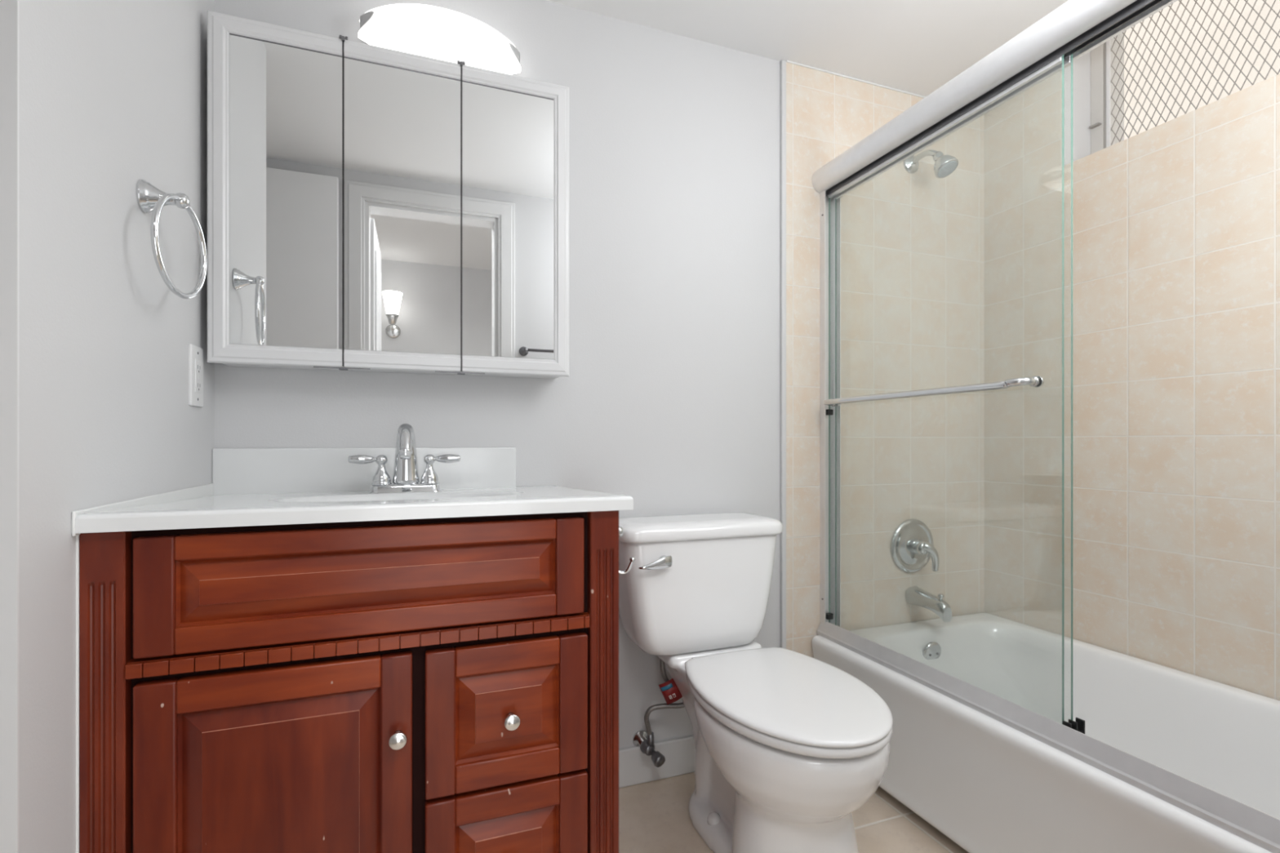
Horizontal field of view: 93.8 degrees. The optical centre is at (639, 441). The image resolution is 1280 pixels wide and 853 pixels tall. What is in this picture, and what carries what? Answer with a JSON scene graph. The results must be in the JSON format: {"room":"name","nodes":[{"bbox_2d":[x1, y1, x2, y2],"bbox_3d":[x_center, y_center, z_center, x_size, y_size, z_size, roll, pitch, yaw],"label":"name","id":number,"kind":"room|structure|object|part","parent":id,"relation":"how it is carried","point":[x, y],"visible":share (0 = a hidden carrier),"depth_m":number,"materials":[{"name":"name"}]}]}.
{"room":"bathroom","nodes":[
{"label":"bathroom","id":0,"kind":"room"},
{"bbox_2d":[18,0,214,852],"bbox_3d":[-1.245,-0.110,0.864,0.874,2.160,0.709,0,0,-21],"label":"wall","id":1,"kind":"structure","parent":0,"point":[113,94],"depth_m":0.83,"materials":[{"name":"paint"}]},
{"bbox_2d":[0,0,18,852],"bbox_3d":[-1.120,-0.110,0.531,0.874,2.160,0.003,0,0,-21],"label":"trim","id":2,"kind":"structure","parent":1,"relation":"attached to","point":[9,9],"depth_m":0.68,"materials":[{"name":"white paint"}]},
{"bbox_2d":[135,179,207,298],"bbox_3d":[-0.793,-0.339,1.004,0.069,0.191,0.170,0,0,-21],"label":"towel ring","id":3,"kind":"object","parent":1,"relation":"attached to","point":[149,198],"visible":1,"depth_m":0.99,"materials":[{"name":"silver metal"}]},
{"bbox_3d":[-0.805,-0.408,1.004,0.048,0.053,0.053,0,0,-21],"label":"post","id":4,"kind":"part","parent":3,"relation":"part of","materials":[{"name":"silver metal"}]},
{"bbox_2d":[188,343,203,407],"bbox_3d":[-0.911,-0.135,1.230,0.009,0.123,0.072,0,0,-21],"label":"wall outlet","id":5,"kind":"object","parent":1,"relation":"attached to","point":[195,353],"visible":1,"depth_m":1.22,"materials":[{"name":"white plastic"}]},
{"bbox_2d":[195,359,201,393],"bbox_3d":[-0.909,-0.135,1.231,0.004,0.067,0.034,0,0,-21],"label":"receptacle","id":6,"kind":"object","parent":5,"relation":"attached to","point":[197,362],"depth_m":1.23,"materials":[{"name":"white plastic"}]},
{"bbox_2d":[214,0,780,749],"bbox_3d":[-0.280,-0.280,1.668,3.444,2.500,0.120,0,0,-21],"label":"wall","id":7,"kind":"structure","parent":0,"point":[668,401],"depth_m":1.70,"materials":[{"name":"paint"}]},
{"bbox_2d":[212,447,515,495],"bbox_3d":[-0.641,0.070,1.457,0.671,0.110,0.020,0,0,-21],"label":"backsplash","id":8,"kind":"structure","parent":7,"relation":"attached to","point":[235,471],"depth_m":1.41,"materials":[{"name":"white stone"}]},
{"bbox_2d":[207,10,568,378],"bbox_3d":[-0.562,-0.538,1.438,0.778,0.753,0.112,0,0,-21],"label":"mirrored medicine cabinet","id":9,"kind":"object","parent":7,"relation":"attached to","point":[371,208],"visible":1,"depth_m":1.37,"materials":[{"name":"white paint"}]},
{"bbox_3d":[-0.790,-0.536,1.304,0.256,0.739,0.020,0,0,-21],"label":"mirror door","id":10,"kind":"part","parent":9,"relation":"part of","materials":[{"name":"white paint"}]},
{"bbox_3d":[-0.770,-0.536,1.308,0.215,0.657,0.005,0,0,-21],"label":"mirror pane","id":11,"kind":"part","parent":9,"relation":"part of","materials":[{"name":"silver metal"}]},
{"bbox_3d":[-0.670,-0.166,1.347,0.115,0.002,0.002,0,0,-21],"label":"hinge plate","id":12,"kind":"part","parent":9,"relation":"part of","materials":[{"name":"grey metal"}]},
{"bbox_3d":[-0.549,-0.536,1.394,0.251,0.739,0.020,0,0,-21],"label":"mirror door","id":13,"kind":"part","parent":9,"relation":"part of","materials":[{"name":"white paint"}]},
{"bbox_3d":[-0.548,-0.536,1.391,0.251,0.657,0.005,0,0,-21],"label":"mirror pane","id":14,"kind":"part","parent":9,"relation":"part of","materials":[{"name":"silver metal"}]},
{"bbox_3d":[-0.431,-0.166,1.436,0.115,0.002,0.002,0,0,-21],"label":"hinge plate","id":15,"kind":"part","parent":9,"relation":"part of","materials":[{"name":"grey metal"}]},
{"bbox_3d":[-0.323,-0.536,1.476,0.222,0.657,0.005,0,0,-21],"label":"mirror pane","id":16,"kind":"part","parent":9,"relation":"part of","materials":[{"name":"silver metal"}]},
{"bbox_3d":[-0.305,-0.536,1.485,0.263,0.739,0.020,0,0,-21],"label":"mirror door","id":17,"kind":"part","parent":9,"relation":"part of","materials":[{"name":"white paint"}]},
{"bbox_2d":[357,3,520,75],"bbox_3d":[-0.480,-0.987,1.464,0.386,0.152,0.118,0,0,-21],"label":"wall light","id":18,"kind":"object","parent":7,"relation":"attached to","point":[433,32],"visible":0.92,"depth_m":1.42,"materials":[{"name":"white glass"}]},
{"bbox_2d":[618,735,695,787],"bbox_3d":[0.103,0.917,1.740,0.721,0.105,0.013,0,0,-21],"label":"baseboard","id":19,"kind":"structure","parent":7,"relation":"attached to","point":[635,767],"depth_m":1.71,"materials":[{"name":"white paint"}]},
{"bbox_2d":[632,658,684,767],"bbox_3d":[0.056,0.712,1.672,0.109,0.336,0.129,0,0,-33],"label":"water supply valve","id":20,"kind":"object","parent":7,"relation":"attached to","point":[645,740],"visible":0.69,"depth_m":1.64,"materials":[{"name":"silver metal"}]},
{"bbox_3d":[0.048,0.863,1.630,0.036,0.036,0.046,0,0,-21],"label":"valve handle","id":21,"kind":"part","parent":20,"relation":"part of","materials":[{"name":"grey metal"}]},
{"bbox_2d":[780,59,786,648],"bbox_3d":[0.448,-0.110,1.870,0.017,2.160,0.011,0,0,-21],"label":"trim","id":22,"kind":"structure","parent":7,"relation":"attached to","point":[783,63],"depth_m":1.86,"materials":[{"name":"paint"}]},
{"bbox_2d":[618,772,968,852],"bbox_3d":[0.564,1.020,-0.366,3.600,0.100,4.520,0,0,-21],"label":"floor","id":23,"kind":"structure","parent":0,"point":[654,817],"depth_m":1.51,"materials":[{"name":"beige tile"}]},
{"bbox_2d":[75,510,618,852],"bbox_3d":[-0.493,0.546,1.196,0.766,0.848,0.610,0,0,-21],"label":"vanity cabinet","id":24,"kind":"object","parent":23,"relation":"on","point":[444,685],"visible":0.99,"depth_m":0.92,"materials":[{"name":"brown wood"}]},
{"bbox_3d":[-0.533,0.596,0.895,0.360,0.518,0.020,0,0,-21],"label":"door","id":25,"kind":"part","parent":24,"relation":"part of","materials":[{"name":"brown wood"}]},
{"bbox_3d":[-0.530,0.595,0.892,0.266,0.423,0.011,0,0,-21],"label":"raised panel","id":26,"kind":"part","parent":24,"relation":"part of","materials":[{"name":"brown wood"}]},
{"bbox_2d":[71,447,633,536],"bbox_3d":[-0.485,0.124,1.206,0.788,0.218,0.599,0,0,-21],"label":"countertop","id":27,"kind":"structure","parent":24,"relation":"on","point":[249,486],"depth_m":1.22,"materials":[{"name":"white stone"}]},
{"bbox_2d":[347,423,460,493],"bbox_3d":[-0.527,0.038,1.347,0.240,0.159,0.134,0,0,-21],"label":"sink faucet","id":28,"kind":"object","parent":27,"relation":"on","point":[406,478],"visible":1,"depth_m":1.36,"materials":[{"name":"silver metal"}]},
{"bbox_3d":[-0.623,0.040,1.344,0.059,0.021,0.022,0,0,-21],"label":"lever","id":29,"kind":"part","parent":28,"relation":"part of","materials":[{"name":"silver metal"}]},
{"bbox_3d":[-0.587,0.064,1.361,0.043,0.068,0.043,0,0,-21],"label":"handle","id":30,"kind":"part","parent":28,"relation":"part of","materials":[{"name":"silver metal"}]},
{"bbox_3d":[-0.539,0.107,1.379,0.161,0.022,0.057,0,0,-21],"label":"plate","id":31,"kind":"part","parent":28,"relation":"part of","materials":[{"name":"silver metal"}]},
{"bbox_3d":[-0.528,0.030,1.349,0.059,0.141,0.131,0,0,-21],"label":"spout","id":32,"kind":"part","parent":28,"relation":"part of","materials":[{"name":"silver metal"}]},
{"bbox_3d":[-0.491,0.064,1.397,0.043,0.068,0.043,0,0,-21],"label":"handle","id":33,"kind":"part","parent":28,"relation":"part of","materials":[{"name":"silver metal"}]},
{"bbox_3d":[-0.453,0.040,1.407,0.059,0.021,0.022,0,0,-21],"label":"lever","id":34,"kind":"part","parent":28,"relation":"part of","materials":[{"name":"silver metal"}]},
{"bbox_3d":[-0.401,0.216,0.945,0.642,0.167,0.020,0,0,-21],"label":"false drawer","id":35,"kind":"part","parent":24,"relation":"part of","materials":[{"name":"brown wood"}]},
{"bbox_3d":[-0.401,0.215,0.941,0.546,0.096,0.011,0,0,-21],"label":"raised panel","id":36,"kind":"part","parent":24,"relation":"part of","materials":[{"name":"brown wood"}]},
{"bbox_3d":[-0.376,0.461,0.929,0.027,0.027,0.027,0,0,-21],"label":"knob","id":37,"kind":"part","parent":24,"relation":"part of","materials":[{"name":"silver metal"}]},
{"bbox_3d":[-0.221,0.699,1.012,0.269,0.236,0.020,0,0,-21],"label":"drawer","id":38,"kind":"part","parent":24,"relation":"part of","materials":[{"name":"brown wood"}]},
{"bbox_3d":[-0.221,0.456,1.012,0.269,0.236,0.020,0,0,-21],"label":"drawer","id":39,"kind":"part","parent":24,"relation":"part of","materials":[{"name":"brown wood"}]},
{"bbox_3d":[-0.221,0.699,1.008,0.174,0.146,0.011,0,0,-21],"label":"raised panel","id":40,"kind":"part","parent":24,"relation":"part of","materials":[{"name":"brown wood"}]},
{"bbox_3d":[-0.221,0.456,1.008,0.174,0.146,0.011,0,0,-21],"label":"raised panel","id":41,"kind":"part","parent":24,"relation":"part of","materials":[{"name":"brown wood"}]},
{"bbox_3d":[-0.212,0.462,0.991,0.027,0.027,0.027,0,0,-21],"label":"knob","id":42,"kind":"part","parent":24,"relation":"part of","materials":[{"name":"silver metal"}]},
{"bbox_2d":[618,525,635,574],"bbox_3d":[-0.067,0.231,1.295,0.110,0.112,0.042,0,0,-16],"label":"paper holder","id":43,"kind":"object","parent":24,"relation":"attached to","point":[632,559],"visible":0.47,"depth_m":1.29,"materials":[{"name":"silver metal"}]},
{"bbox_3d":[-0.079,0.196,1.294,0.084,0.042,0.042,0,0,-21],"label":"post","id":44,"kind":"part","parent":43,"relation":"part of","materials":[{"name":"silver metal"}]},
{"bbox_3d":[-0.041,0.245,1.295,0.064,0.084,0.015,0,0,0],"label":"hook arm","id":45,"kind":"part","parent":43,"relation":"part of","materials":[{"name":"silver metal"}]},
{"bbox_2d":[618,512,893,852],"bbox_3d":[0.234,0.589,1.397,0.468,0.762,0.727,0,0,-21],"label":"toilet","id":46,"kind":"object","parent":23,"relation":"on","point":[788,744],"visible":0.99,"depth_m":1.35,"materials":[{"name":"white ceramic"}]},
{"bbox_3d":[0.037,0.298,1.475,0.090,0.031,0.032,0,0,-21],"label":"flush lever","id":47,"kind":"part","parent":46,"relation":"part of","materials":[{"name":"silver metal"}]},
{"bbox_2d":[658,678,682,704],"bbox_3d":[0.084,0.673,1.614,0.068,0.073,0.011,0,0,-8],"label":"tag","id":48,"kind":"object","parent":46,"relation":"attached to","point":[670,691],"visible":1,"depth_m":1.61,"materials":[{"name":"red paper"}]},
{"bbox_3d":[0.144,0.397,1.636,0.443,0.298,0.202,0,0,-21],"label":"tank","id":49,"kind":"part","parent":46,"relation":"part of","materials":[{"name":"white ceramic"}]},
{"bbox_3d":[0.145,0.230,1.634,0.468,0.043,0.220,0,0,-21],"label":"tank lid","id":50,"kind":"part","parent":46,"relation":"part of","materials":[{"name":"white ceramic"}]},
{"bbox_3d":[0.280,0.759,1.407,0.374,0.422,0.690,0,0,-21],"label":"bowl","id":51,"kind":"part","parent":46,"relation":"part of","materials":[{"name":"white ceramic"}]},
{"bbox_3d":[0.320,0.558,1.301,0.372,0.020,0.483,0,0,-21],"label":"seat","id":52,"kind":"part","parent":46,"relation":"part of","materials":[{"name":"white plastic"}]},
{"bbox_3d":[0.319,0.539,1.303,0.372,0.018,0.491,0,0,-21],"label":"lid","id":53,"kind":"part","parent":46,"relation":"part of","materials":[{"name":"white plastic"}]},
{"bbox_2d":[811,612,1279,852],"bbox_3d":[1.156,0.790,1.328,0.749,0.356,1.502,0,0,-21],"label":"bathtub","id":54,"kind":"object","parent":23,"relation":"on","point":[988,785],"visible":0.72,"depth_m":1.47,"materials":[{"name":"white ceramic"}]},
{"bbox_3d":[0.943,0.682,1.932,0.076,0.076,0.024,0,0,-21],"label":"overflow plate","id":55,"kind":"part","parent":54,"relation":"part of","materials":[{"name":"silver metal"}]},
{"bbox_2d":[546,0,1177,97],"bbox_3d":[-0.071,-1.220,0.937,3.324,0.060,1.635,0,0,-21],"label":"ceiling","id":56,"kind":"structure","parent":0,"point":[915,46],"depth_m":1.72,"materials":[{"name":"paint"}]},
{"bbox_2d":[786,62,984,657],"bbox_3d":[0.849,-0.110,2.021,0.842,2.160,0.009,0,0,-21],"label":"tiled wall","id":57,"kind":"structure","parent":0,"point":[913,245],"depth_m":2.00,"materials":[{"name":"beige tile"}]},
{"bbox_2d":[786,60,925,97],"bbox_3d":[0.851,-1.187,2.015,0.841,0.005,0.004,0,0,-21],"label":"trim","id":58,"kind":"structure","parent":57,"relation":"attached to","point":[787,61],"depth_m":1.96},
{"bbox_2d":[890,519,938,573],"bbox_3d":[0.942,0.355,2.007,0.184,0.184,0.082,0,0,-21],"label":"shower valve","id":59,"kind":"object","parent":57,"relation":"attached to","point":[912,547],"visible":1,"depth_m":2.02,"materials":[{"name":"silver metal"}]},
{"bbox_3d":[0.967,0.381,1.991,0.055,0.099,0.034,0,0,12],"label":"lever","id":60,"kind":"part","parent":59,"relation":"part of","materials":[{"name":"silver metal"}]},
{"bbox_2d":[905,586,951,622],"bbox_3d":[0.958,0.535,1.978,0.066,0.085,0.147,0,0,-21],"label":"tub spout","id":61,"kind":"object","parent":57,"relation":"attached to","point":[914,595],"visible":1,"depth_m":1.96,"materials":[{"name":"silver metal"}]},
{"bbox_3d":[0.974,0.503,1.936,0.018,0.021,0.018,0,0,-21],"label":"diverter knob","id":62,"kind":"part","parent":61,"relation":"part of","materials":[{"name":"silver metal"}]},
{"bbox_2d":[903,149,958,178],"bbox_3d":[0.964,-0.918,1.970,0.074,0.123,0.171,0,0,-24],"label":"shower","id":63,"kind":"object","parent":57,"relation":"attached to","point":[944,165],"visible":1,"depth_m":1.93,"materials":[{"name":"silver metal"}]},
{"bbox_3d":[0.948,-0.944,1.990,0.021,0.045,0.117,0,0,-23],"label":"arm","id":64,"kind":"part","parent":63,"relation":"part of","materials":[{"name":"silver metal"}]},
{"bbox_2d":[812,0,1279,852],"bbox_3d":[0.856,-0.128,1.215,0.098,1.481,1.504,0,0,-21],"label":"door frame","id":65,"kind":"structure","parent":57,"relation":"attached to","point":[1075,28],"depth_m":1.32,"materials":[{"name":"metal"}]},
{"bbox_2d":[823,54,1072,720],"bbox_3d":[0.721,-0.107,1.558,0.084,1.393,0.738,0,0,-21],"label":"door","id":66,"kind":"structure","parent":65,"relation":"in","point":[1033,381],"depth_m":1.36,"materials":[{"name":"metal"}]},
{"bbox_3d":[0.733,-0.790,1.564,0.010,0.028,0.734,0,0,-21],"label":"rail","id":67,"kind":"part","parent":66,"relation":"part of","materials":[{"name":"metal"}]},
{"bbox_3d":[0.756,-0.790,1.570,0.010,0.028,0.734,0,0,-21],"label":"rail","id":68,"kind":"part","parent":66,"relation":"part of","materials":[{"name":"metal"}]},
{"bbox_2d":[984,70,1279,700],"bbox_3d":[1.563,-0.255,1.484,0.120,2.450,1.515,0,0,-21],"label":"wall","id":69,"kind":"structure","parent":0,"point":[1176,221],"depth_m":1.69,"materials":[{"name":"beige tile"}]},
{"bbox_2d":[1064,31,1124,165],"bbox_3d":[1.677,-1.147,1.437,0.299,0.665,1.177,0,0,-21],"label":"window frame","id":70,"kind":"structure","parent":69,"relation":"in","point":[1082,65],"depth_m":1.94,"materials":[{"name":"white paint"}]},
{"bbox_2d":[1088,0,1279,154],"bbox_3d":[1.671,-1.153,1.435,0.056,0.555,1.105,0,0,-21],"label":"window","id":71,"kind":"structure","parent":70,"relation":"attached to","point":[1100,56],"depth_m":1.80,"materials":[{"name":"white glass"}]}
]}

